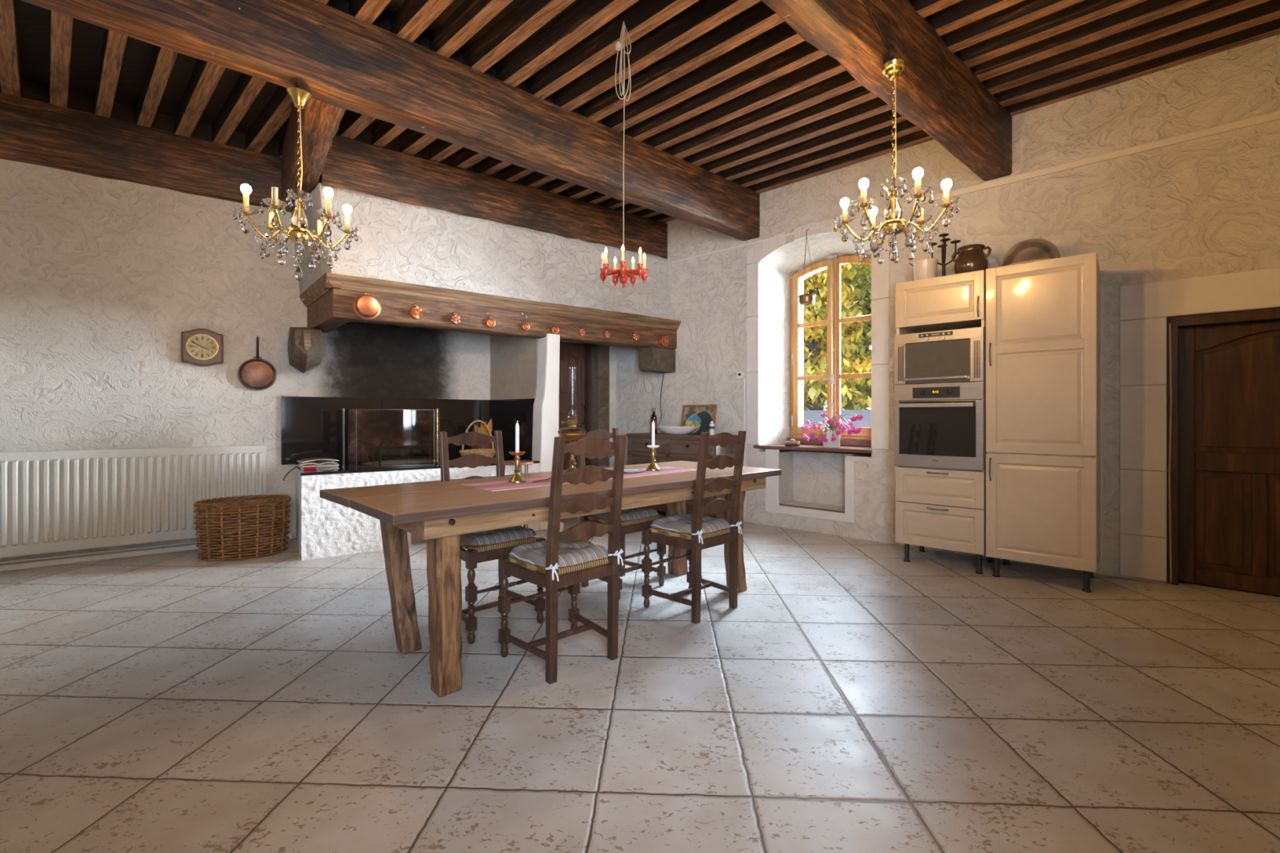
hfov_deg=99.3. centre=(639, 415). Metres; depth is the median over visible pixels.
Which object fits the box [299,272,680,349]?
fireplace mantel
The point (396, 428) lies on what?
fireback
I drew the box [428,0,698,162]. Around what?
ceiling beam
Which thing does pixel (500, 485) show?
table runner
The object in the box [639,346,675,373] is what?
stone corbel
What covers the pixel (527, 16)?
ceiling beam
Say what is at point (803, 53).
joist
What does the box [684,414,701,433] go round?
plate
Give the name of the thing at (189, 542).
pipe
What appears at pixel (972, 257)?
jar
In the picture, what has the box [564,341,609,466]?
trim
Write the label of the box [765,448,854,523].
trim
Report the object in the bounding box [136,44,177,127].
ceiling beam
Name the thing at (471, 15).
ceiling beam
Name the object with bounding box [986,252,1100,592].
tall cabinet
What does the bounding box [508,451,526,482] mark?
brass candlestick
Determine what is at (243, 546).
basket
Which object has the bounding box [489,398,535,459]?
backsplash
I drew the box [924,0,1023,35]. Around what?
joist
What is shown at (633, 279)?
candle
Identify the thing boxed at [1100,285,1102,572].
trim
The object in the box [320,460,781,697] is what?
dining table
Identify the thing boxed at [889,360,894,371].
light switch
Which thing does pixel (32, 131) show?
ceiling beam
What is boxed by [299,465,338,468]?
magazine
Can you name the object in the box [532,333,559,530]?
pillar
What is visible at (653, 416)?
bottle
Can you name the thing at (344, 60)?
ceiling beam
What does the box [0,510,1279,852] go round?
floor
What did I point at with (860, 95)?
joist
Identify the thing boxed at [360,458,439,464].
ash
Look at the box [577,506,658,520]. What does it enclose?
seat cushion
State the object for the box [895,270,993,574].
tall cabinet
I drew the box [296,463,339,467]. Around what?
magazine
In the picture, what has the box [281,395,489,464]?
backsplash
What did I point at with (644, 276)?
candle
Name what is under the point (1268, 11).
joist
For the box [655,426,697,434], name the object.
serving bowl
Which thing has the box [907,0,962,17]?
joist
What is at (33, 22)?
ceiling
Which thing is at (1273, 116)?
wall molding
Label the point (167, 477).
grille
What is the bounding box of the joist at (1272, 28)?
[1004,17,1279,115]
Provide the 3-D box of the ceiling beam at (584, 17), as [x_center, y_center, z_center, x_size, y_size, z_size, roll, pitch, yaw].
[-0.728,-2.334,3.537,3.552,0.155,0.125,0,0,43]
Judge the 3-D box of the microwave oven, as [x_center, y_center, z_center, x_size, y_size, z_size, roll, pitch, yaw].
[2.282,-0.422,4.071,0.574,0.370,0.551,0,0,42]
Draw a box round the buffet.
[626,432,737,518]
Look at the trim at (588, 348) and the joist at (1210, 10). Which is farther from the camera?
the trim at (588, 348)
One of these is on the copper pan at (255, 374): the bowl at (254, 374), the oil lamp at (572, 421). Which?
the bowl at (254, 374)
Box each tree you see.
[803,263,871,411]
[813,263,871,410]
[843,263,871,409]
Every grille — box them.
[0,444,266,508]
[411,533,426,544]
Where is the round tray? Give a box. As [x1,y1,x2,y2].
[695,411,711,434]
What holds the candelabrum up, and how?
on the tall cabinet at (937, 508)
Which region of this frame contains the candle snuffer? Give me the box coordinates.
[532,472,564,482]
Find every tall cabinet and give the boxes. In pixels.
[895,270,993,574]
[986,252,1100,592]
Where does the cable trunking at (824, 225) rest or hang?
attached to the wall at (1207, 206)
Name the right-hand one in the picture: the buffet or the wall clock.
the buffet
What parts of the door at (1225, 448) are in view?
panel, panel, panel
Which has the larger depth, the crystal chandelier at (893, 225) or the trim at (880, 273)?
the trim at (880, 273)
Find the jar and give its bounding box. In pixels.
[951,244,991,274]
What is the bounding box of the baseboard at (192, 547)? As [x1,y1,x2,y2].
[0,533,292,571]
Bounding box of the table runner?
[462,466,697,491]
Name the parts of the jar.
ear handle, ear handle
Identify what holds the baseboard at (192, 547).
attached to the wall at (101, 279)
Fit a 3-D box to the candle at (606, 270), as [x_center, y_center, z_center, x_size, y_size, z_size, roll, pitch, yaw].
[-0.189,-0.853,3.034,0.038,0.179,0.038,0,0,0]
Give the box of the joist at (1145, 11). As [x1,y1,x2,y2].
[968,0,1208,81]
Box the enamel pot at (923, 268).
[908,257,941,280]
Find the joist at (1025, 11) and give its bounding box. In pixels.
[940,0,1084,53]
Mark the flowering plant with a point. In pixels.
(831, 437)
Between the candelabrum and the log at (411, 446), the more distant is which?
the log at (411, 446)
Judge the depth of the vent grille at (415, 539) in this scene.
4.58 m
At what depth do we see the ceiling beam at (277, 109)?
4.08 m
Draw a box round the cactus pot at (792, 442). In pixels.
[784,439,799,446]
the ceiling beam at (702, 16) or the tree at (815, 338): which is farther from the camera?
the tree at (815, 338)
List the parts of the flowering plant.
flower, pot, flower, flower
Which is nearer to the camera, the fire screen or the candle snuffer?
the candle snuffer
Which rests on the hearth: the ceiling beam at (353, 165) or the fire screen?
the fire screen
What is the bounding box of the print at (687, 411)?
[683,407,714,431]
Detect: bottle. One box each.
[560,519,564,531]
[650,408,657,433]
[709,421,715,435]
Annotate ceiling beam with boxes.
[0,0,21,97]
[0,92,282,209]
[20,0,759,240]
[49,10,73,107]
[94,28,127,117]
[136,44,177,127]
[173,58,226,137]
[212,0,328,144]
[245,0,391,152]
[278,0,453,157]
[281,97,345,212]
[320,135,667,258]
[338,0,512,139]
[371,0,575,147]
[400,0,638,155]
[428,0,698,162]
[454,0,760,169]
[480,0,784,176]
[760,0,1012,181]
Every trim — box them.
[0,79,278,156]
[326,0,746,187]
[334,126,656,220]
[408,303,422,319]
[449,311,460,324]
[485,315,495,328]
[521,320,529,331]
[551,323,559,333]
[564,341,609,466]
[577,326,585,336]
[582,342,597,466]
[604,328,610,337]
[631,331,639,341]
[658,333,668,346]
[746,217,889,449]
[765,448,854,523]
[779,503,844,512]
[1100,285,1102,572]
[1120,266,1279,582]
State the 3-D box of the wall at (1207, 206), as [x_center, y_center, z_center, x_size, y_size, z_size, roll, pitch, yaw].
[2.326,-0.775,5.021,7.940,3.750,0.720,0,0,42]
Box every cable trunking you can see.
[672,224,825,263]
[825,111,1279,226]
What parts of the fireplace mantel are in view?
return moulding, crown moulding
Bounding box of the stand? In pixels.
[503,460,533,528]
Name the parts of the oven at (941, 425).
knob, handle, door glass, control panel, knob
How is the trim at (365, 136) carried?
attached to the wall at (1207, 206)
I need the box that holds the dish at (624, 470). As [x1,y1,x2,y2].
[623,469,642,472]
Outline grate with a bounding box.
[367,440,435,464]
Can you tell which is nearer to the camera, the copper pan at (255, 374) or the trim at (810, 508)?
the copper pan at (255, 374)
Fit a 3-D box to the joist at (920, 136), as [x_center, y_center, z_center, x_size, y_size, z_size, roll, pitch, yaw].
[1.441,-2.334,5.243,3.337,0.155,0.119,0,0,43]
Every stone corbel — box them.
[287,327,323,373]
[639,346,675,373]
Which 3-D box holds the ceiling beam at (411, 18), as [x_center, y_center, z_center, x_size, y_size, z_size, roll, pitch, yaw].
[-1.556,-2.335,3.375,4.384,0.154,0.123,0,0,43]
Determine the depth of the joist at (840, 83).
4.15 m
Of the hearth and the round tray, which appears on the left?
the hearth
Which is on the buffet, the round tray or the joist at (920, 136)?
the round tray
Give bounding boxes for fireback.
[347,408,439,462]
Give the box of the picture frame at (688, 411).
[680,404,717,434]
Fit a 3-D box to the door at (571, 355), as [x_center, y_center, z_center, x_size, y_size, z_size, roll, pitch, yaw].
[-1.013,0.095,6.497,0.855,1.990,0.137,0,0,-36]
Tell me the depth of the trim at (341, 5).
3.42 m
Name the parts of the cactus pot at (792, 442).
pot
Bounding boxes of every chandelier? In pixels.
[232,82,358,280]
[600,17,647,288]
[833,54,959,264]
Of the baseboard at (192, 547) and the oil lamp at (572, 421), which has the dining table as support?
the oil lamp at (572, 421)
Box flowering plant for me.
[800,411,862,448]
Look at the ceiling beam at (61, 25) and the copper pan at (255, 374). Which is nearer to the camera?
the ceiling beam at (61, 25)
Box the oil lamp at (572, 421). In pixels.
[558,367,586,473]
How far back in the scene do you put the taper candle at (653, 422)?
3.48 m
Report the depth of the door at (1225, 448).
3.45 m
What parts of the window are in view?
rail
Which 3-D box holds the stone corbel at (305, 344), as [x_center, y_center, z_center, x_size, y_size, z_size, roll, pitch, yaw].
[-2.953,-0.578,4.790,0.260,0.383,0.518,0,0,-36]
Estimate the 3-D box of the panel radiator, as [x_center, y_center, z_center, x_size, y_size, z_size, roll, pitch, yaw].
[-4.068,0.620,4.106,2.062,0.730,0.114,0,0,-36]
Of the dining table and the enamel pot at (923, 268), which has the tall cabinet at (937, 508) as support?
the enamel pot at (923, 268)
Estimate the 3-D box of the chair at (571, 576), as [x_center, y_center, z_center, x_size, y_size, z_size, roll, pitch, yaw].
[-0.341,0.593,2.463,0.428,1.015,0.446,0,0,-42]
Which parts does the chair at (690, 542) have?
leg, leg, rush seat, seat frame, leg, leg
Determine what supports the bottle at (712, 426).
on the buffet
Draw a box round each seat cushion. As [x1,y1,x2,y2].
[460,525,536,545]
[508,539,623,581]
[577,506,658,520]
[650,513,742,544]
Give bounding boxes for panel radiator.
[0,444,266,557]
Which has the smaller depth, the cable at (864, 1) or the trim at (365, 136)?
the cable at (864, 1)
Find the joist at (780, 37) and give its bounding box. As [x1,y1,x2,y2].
[503,21,804,182]
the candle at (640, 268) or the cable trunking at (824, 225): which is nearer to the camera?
the candle at (640, 268)
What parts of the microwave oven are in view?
handle, glass door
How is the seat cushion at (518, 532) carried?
on the chair at (475, 554)
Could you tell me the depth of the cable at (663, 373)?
6.38 m
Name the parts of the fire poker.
rod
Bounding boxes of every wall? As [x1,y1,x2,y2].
[0,158,615,565]
[489,334,538,399]
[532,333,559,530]
[615,34,1279,583]
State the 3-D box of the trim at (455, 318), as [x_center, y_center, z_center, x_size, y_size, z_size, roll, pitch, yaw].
[-1.607,-0.854,4.736,0.086,0.112,0.034,0,0,-36]
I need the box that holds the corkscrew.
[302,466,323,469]
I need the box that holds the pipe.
[0,533,279,564]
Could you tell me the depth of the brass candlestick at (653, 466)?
3.47 m
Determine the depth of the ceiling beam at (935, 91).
3.08 m
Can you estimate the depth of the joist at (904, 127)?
4.76 m
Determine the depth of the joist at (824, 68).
3.99 m
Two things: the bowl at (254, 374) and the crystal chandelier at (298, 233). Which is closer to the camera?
the crystal chandelier at (298, 233)
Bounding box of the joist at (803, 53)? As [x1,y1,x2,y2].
[525,40,827,188]
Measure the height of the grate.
0.209 m
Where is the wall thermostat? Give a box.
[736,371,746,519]
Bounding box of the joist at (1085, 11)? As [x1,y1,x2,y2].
[953,0,1146,67]
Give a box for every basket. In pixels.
[193,494,290,561]
[458,419,495,457]
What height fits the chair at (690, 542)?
1.015 m
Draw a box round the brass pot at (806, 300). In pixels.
[797,228,816,306]
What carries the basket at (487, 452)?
on the hearth
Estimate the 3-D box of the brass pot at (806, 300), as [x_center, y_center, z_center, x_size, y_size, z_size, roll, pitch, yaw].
[1.574,-1.409,5.139,0.172,0.748,0.172,0,0,42]
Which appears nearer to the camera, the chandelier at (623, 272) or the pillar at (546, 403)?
the chandelier at (623, 272)
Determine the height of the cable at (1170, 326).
1.699 m
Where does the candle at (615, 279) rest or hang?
on the chandelier at (623, 272)
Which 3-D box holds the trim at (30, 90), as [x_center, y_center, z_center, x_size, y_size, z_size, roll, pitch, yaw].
[-2.973,-2.332,4.962,6.600,0.156,0.058,0,0,-36]
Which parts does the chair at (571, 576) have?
leg, leg, seat frame, rush seat, leg, leg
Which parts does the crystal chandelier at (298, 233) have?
drip dish, bulb, arm, drip dish, drip dish, arm, arm, dish, chain, arm, arm, drip dish, drip dish, bulb, arm, bulb, drip dish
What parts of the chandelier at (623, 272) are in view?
arm, arm, arm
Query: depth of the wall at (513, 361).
5.66 m
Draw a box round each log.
[376,444,423,449]
[376,446,429,456]
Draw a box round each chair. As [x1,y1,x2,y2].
[439,430,545,644]
[497,435,626,684]
[575,427,666,599]
[641,431,746,624]
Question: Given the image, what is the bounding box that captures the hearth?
[281,395,539,560]
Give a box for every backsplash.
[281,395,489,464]
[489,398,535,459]
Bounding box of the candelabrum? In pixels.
[928,232,960,275]
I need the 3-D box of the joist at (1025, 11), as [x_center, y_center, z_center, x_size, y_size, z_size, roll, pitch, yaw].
[2.675,-2.337,2.673,2.183,0.151,0.082,0,0,42]
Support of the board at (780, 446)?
attached to the wall at (1207, 206)
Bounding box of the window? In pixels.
[786,253,871,447]
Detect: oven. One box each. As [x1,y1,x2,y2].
[893,381,984,471]
[894,326,984,384]
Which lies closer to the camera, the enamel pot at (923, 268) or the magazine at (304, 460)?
the enamel pot at (923, 268)
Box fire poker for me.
[431,408,439,463]
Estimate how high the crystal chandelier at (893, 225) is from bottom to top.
1.047 m
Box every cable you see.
[657,373,663,426]
[863,0,891,60]
[891,371,897,543]
[1013,323,1172,585]
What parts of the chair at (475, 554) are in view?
leg, leg, seat frame, rush seat, leg, leg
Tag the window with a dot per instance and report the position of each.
(833, 376)
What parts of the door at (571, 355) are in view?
panel, panel, handle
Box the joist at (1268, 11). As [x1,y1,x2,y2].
[993,0,1279,106]
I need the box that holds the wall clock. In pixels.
[181,328,223,366]
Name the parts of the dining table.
leg, leg, leg, leg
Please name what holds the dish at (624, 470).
on the table runner
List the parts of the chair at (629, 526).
leg, seat frame, leg, leg, rush seat, leg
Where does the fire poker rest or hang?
on the hearth
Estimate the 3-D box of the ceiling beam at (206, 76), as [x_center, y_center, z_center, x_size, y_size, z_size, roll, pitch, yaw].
[-2.889,-2.335,3.653,2.320,0.154,0.095,0,0,42]
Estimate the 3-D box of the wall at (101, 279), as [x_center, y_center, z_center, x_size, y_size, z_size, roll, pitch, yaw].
[-3.396,-0.775,5.035,7.200,3.750,0.600,0,0,-36]
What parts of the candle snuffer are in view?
handle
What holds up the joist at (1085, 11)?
attached to the ceiling at (33, 22)
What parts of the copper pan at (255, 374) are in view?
handle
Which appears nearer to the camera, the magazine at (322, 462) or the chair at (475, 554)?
the chair at (475, 554)
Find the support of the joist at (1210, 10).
attached to the ceiling at (33, 22)
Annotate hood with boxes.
[290,182,675,319]
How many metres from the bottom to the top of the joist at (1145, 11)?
0.150 m
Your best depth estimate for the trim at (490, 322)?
4.91 m
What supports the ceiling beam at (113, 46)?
attached to the ceiling at (33, 22)
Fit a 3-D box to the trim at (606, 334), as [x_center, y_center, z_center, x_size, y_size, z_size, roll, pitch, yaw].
[-0.343,-0.860,5.670,0.072,0.098,0.029,0,0,-36]
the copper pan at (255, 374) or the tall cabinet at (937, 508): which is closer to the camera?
the tall cabinet at (937, 508)
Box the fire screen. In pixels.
[342,408,434,469]
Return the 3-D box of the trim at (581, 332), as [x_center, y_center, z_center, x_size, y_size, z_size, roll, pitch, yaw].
[-0.587,-0.853,5.491,0.072,0.098,0.029,0,0,-36]
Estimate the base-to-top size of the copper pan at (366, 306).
0.224 m
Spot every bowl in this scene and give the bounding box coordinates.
[239,359,275,389]
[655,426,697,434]
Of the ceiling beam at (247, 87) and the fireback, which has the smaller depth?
the ceiling beam at (247, 87)
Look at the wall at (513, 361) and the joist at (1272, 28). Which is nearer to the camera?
the joist at (1272, 28)
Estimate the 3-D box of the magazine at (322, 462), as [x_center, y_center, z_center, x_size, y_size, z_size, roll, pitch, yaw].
[-2.727,0.399,4.607,0.270,0.023,0.202,0,0,-36]
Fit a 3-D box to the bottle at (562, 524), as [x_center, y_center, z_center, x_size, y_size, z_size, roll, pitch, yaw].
[-0.757,1.044,5.190,0.060,0.113,0.059,0,0,0]
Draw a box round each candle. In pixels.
[515,420,519,452]
[600,253,605,283]
[602,247,609,279]
[612,257,617,286]
[619,244,626,276]
[630,256,635,287]
[636,247,643,279]
[641,253,647,283]
[651,419,654,445]
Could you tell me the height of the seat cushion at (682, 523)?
0.087 m
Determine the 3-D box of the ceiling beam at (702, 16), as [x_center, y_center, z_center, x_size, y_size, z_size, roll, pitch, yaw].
[-0.367,-2.335,3.821,3.516,0.154,0.121,0,0,43]
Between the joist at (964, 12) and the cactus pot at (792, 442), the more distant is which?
the cactus pot at (792, 442)
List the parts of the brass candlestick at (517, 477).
drip dish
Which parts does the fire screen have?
panel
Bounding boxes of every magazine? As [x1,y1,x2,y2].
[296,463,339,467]
[297,457,338,462]
[297,460,337,466]
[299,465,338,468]
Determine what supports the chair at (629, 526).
on the floor
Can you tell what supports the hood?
on the fireplace mantel
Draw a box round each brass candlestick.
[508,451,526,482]
[645,444,660,470]
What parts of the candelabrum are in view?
arm, arm, stem, arm, arm, arm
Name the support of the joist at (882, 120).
attached to the ceiling at (33, 22)
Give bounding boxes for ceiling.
[15,0,579,142]
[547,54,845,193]
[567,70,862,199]
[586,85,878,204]
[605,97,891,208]
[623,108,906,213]
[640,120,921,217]
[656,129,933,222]
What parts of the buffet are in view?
drawer, door, drawer, door, frame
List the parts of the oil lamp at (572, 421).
burner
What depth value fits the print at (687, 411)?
6.03 m
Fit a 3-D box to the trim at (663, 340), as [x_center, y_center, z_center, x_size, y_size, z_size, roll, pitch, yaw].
[0.274,-0.851,6.112,0.126,0.151,0.051,0,0,-36]
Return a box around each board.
[753,444,871,453]
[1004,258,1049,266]
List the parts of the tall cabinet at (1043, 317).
handle, handle, door, door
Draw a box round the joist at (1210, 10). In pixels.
[981,0,1270,94]
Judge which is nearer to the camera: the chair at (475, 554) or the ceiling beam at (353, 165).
the chair at (475, 554)
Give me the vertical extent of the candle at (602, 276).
0.179 m
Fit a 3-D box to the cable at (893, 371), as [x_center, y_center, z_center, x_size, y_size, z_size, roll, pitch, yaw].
[2.180,0.356,4.660,0.043,1.471,0.008,0,0,42]
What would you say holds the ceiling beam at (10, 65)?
attached to the ceiling at (33, 22)
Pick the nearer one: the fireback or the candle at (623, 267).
the candle at (623, 267)
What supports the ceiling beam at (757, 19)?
attached to the ceiling at (33, 22)
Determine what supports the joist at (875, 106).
attached to the ceiling at (33, 22)
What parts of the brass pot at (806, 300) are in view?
pot, cord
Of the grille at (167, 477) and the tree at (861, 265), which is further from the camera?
the tree at (861, 265)
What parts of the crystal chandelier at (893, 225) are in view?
drip dish, bulb, arm, bulb, drip dish, drip dish, bulb, arm, arm, dish, chain, arm, arm, drip dish, bulb, drip dish, arm, drip dish, bulb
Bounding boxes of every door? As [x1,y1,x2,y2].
[558,341,585,470]
[1166,307,1279,595]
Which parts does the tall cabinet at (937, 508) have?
handle, handle, door, drawer, drawer, handle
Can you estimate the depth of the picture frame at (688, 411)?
6.02 m
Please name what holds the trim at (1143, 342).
attached to the wall at (1207, 206)
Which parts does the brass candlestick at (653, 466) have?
drip dish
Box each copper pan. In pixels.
[237,335,276,390]
[352,291,380,319]
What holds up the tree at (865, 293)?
on the ground
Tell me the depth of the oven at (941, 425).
3.87 m
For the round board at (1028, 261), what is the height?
0.026 m
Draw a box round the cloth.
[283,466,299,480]
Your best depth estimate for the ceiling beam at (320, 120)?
3.77 m

